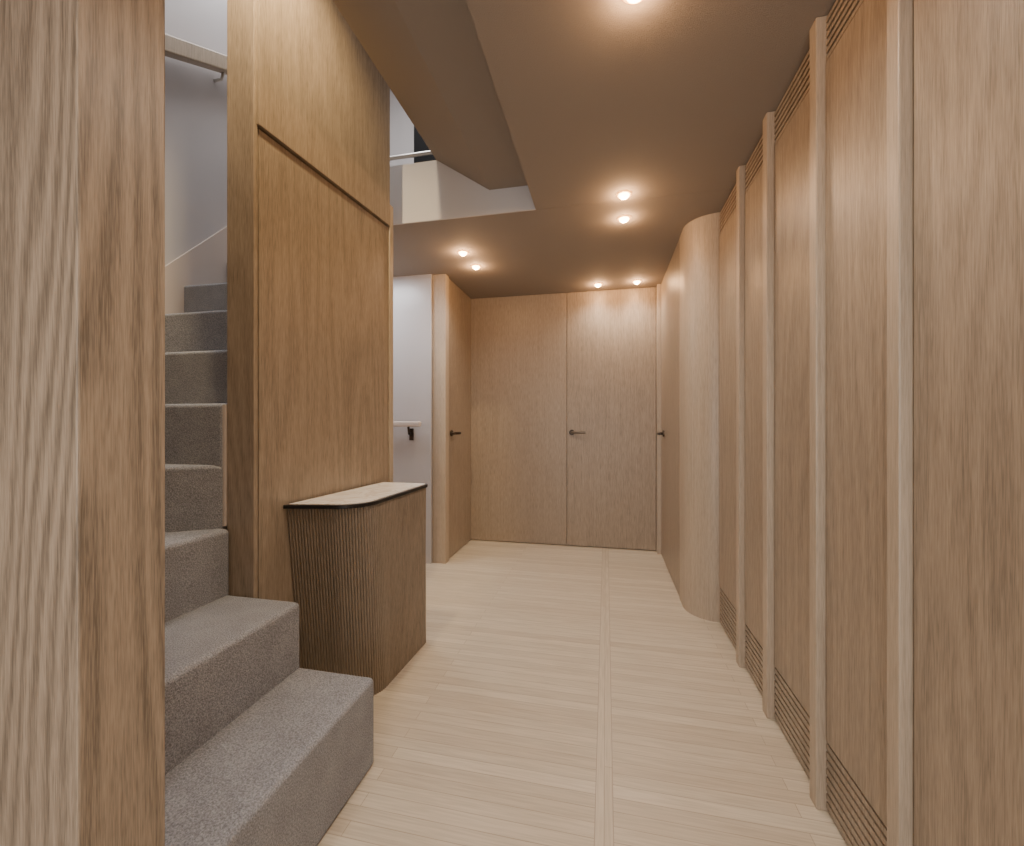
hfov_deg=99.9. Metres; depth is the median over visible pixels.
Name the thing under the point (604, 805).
trim
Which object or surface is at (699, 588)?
wall
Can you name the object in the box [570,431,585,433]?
lever
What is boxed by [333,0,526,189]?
ceiling soffit
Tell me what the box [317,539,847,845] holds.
floor
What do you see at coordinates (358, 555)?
cabinet
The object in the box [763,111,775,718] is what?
trim
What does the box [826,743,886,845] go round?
air vent
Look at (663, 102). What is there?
ceiling
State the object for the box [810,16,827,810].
trim
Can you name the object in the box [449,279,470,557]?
door
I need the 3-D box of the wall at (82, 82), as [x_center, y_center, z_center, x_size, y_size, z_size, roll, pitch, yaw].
[-1.309,-1.210,0.802,1.500,4.580,0.120,0,0,12]
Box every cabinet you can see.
[283,482,427,694]
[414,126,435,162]
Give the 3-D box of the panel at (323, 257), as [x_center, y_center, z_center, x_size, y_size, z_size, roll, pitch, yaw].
[-0.765,0.034,1.865,0.014,2.093,0.791,0,0,17]
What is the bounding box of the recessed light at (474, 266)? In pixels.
[471,264,480,269]
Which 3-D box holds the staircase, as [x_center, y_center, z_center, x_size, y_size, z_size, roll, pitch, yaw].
[-1.042,-0.150,2.002,1.465,2.460,2.334,0,0,12]
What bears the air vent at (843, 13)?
in the wall
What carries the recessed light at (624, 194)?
in the ceiling
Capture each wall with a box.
[0,0,164,845]
[165,0,226,529]
[390,89,413,165]
[393,274,432,563]
[679,212,720,622]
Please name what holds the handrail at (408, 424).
attached to the wall at (412, 294)
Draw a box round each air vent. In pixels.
[720,185,735,234]
[720,588,735,647]
[745,135,762,193]
[745,625,762,694]
[774,49,809,145]
[774,667,809,777]
[826,0,863,60]
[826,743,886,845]
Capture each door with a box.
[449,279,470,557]
[567,287,655,549]
[719,185,735,647]
[745,135,762,694]
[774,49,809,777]
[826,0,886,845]
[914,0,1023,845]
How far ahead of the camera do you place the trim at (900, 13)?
0.86 m
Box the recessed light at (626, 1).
[623,0,641,3]
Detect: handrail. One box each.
[165,34,226,81]
[393,421,420,439]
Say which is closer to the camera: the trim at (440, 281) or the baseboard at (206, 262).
the baseboard at (206, 262)
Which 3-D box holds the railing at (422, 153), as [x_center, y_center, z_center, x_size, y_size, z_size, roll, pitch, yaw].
[-0.542,-1.657,2.933,1.111,0.394,0.028,0,0,12]
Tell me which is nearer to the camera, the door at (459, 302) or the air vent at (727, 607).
the air vent at (727, 607)
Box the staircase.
[165,282,373,845]
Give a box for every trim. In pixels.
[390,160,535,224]
[433,274,448,563]
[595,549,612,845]
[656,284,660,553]
[736,165,745,667]
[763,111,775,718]
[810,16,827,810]
[887,0,913,845]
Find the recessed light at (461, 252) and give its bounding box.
[457,250,468,255]
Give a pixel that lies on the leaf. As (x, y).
(670, 283)
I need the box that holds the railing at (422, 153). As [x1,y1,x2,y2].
[390,150,432,160]
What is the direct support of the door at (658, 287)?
attached to the wall
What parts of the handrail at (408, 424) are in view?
rail, bracket plate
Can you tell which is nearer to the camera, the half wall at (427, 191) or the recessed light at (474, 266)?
the half wall at (427, 191)
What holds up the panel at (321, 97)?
attached to the core
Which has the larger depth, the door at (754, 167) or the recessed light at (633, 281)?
the recessed light at (633, 281)
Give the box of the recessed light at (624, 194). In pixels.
[616,190,631,199]
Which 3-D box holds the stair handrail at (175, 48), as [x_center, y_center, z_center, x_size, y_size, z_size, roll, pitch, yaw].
[-1.675,-1.955,2.311,0.099,0.715,1.200,0,0,12]
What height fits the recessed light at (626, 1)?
0.040 m
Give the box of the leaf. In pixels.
[661,241,678,594]
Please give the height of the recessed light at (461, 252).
0.040 m
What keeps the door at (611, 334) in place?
attached to the wall
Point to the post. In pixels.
(390, 228)
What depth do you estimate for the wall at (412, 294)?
3.31 m
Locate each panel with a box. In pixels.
[227,0,257,597]
[256,0,389,225]
[258,129,387,667]
[471,293,566,544]
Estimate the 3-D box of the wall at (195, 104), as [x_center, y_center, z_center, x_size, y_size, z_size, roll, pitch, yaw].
[-1.586,-1.220,3.233,0.120,4.600,4.760,0,0,12]
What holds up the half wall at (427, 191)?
attached to the ceiling
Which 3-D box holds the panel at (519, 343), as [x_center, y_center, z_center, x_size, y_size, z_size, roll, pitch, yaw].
[0.047,-0.027,3.861,0.887,2.200,0.035,0,0,12]
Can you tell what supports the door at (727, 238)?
attached to the wall
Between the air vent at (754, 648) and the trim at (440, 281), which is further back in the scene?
the trim at (440, 281)
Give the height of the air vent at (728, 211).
0.127 m
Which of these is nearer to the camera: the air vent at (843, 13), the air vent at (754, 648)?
the air vent at (843, 13)
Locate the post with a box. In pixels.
[387,205,392,481]
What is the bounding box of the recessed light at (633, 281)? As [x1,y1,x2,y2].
[632,280,641,283]
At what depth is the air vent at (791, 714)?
1.41 m
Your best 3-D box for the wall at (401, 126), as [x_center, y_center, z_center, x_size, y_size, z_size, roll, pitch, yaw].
[-0.210,-2.490,4.191,2.200,2.060,0.100,0,0,12]
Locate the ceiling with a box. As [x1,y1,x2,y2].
[393,0,835,298]
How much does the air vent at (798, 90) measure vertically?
0.127 m
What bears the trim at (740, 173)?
attached to the wall
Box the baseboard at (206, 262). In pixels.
[165,226,226,313]
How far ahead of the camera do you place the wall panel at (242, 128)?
1.48 m
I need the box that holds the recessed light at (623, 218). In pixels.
[617,215,630,222]
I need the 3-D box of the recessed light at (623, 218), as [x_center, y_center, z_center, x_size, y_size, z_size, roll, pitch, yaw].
[0.620,-1.125,2.380,0.076,0.040,0.076,0,0,12]

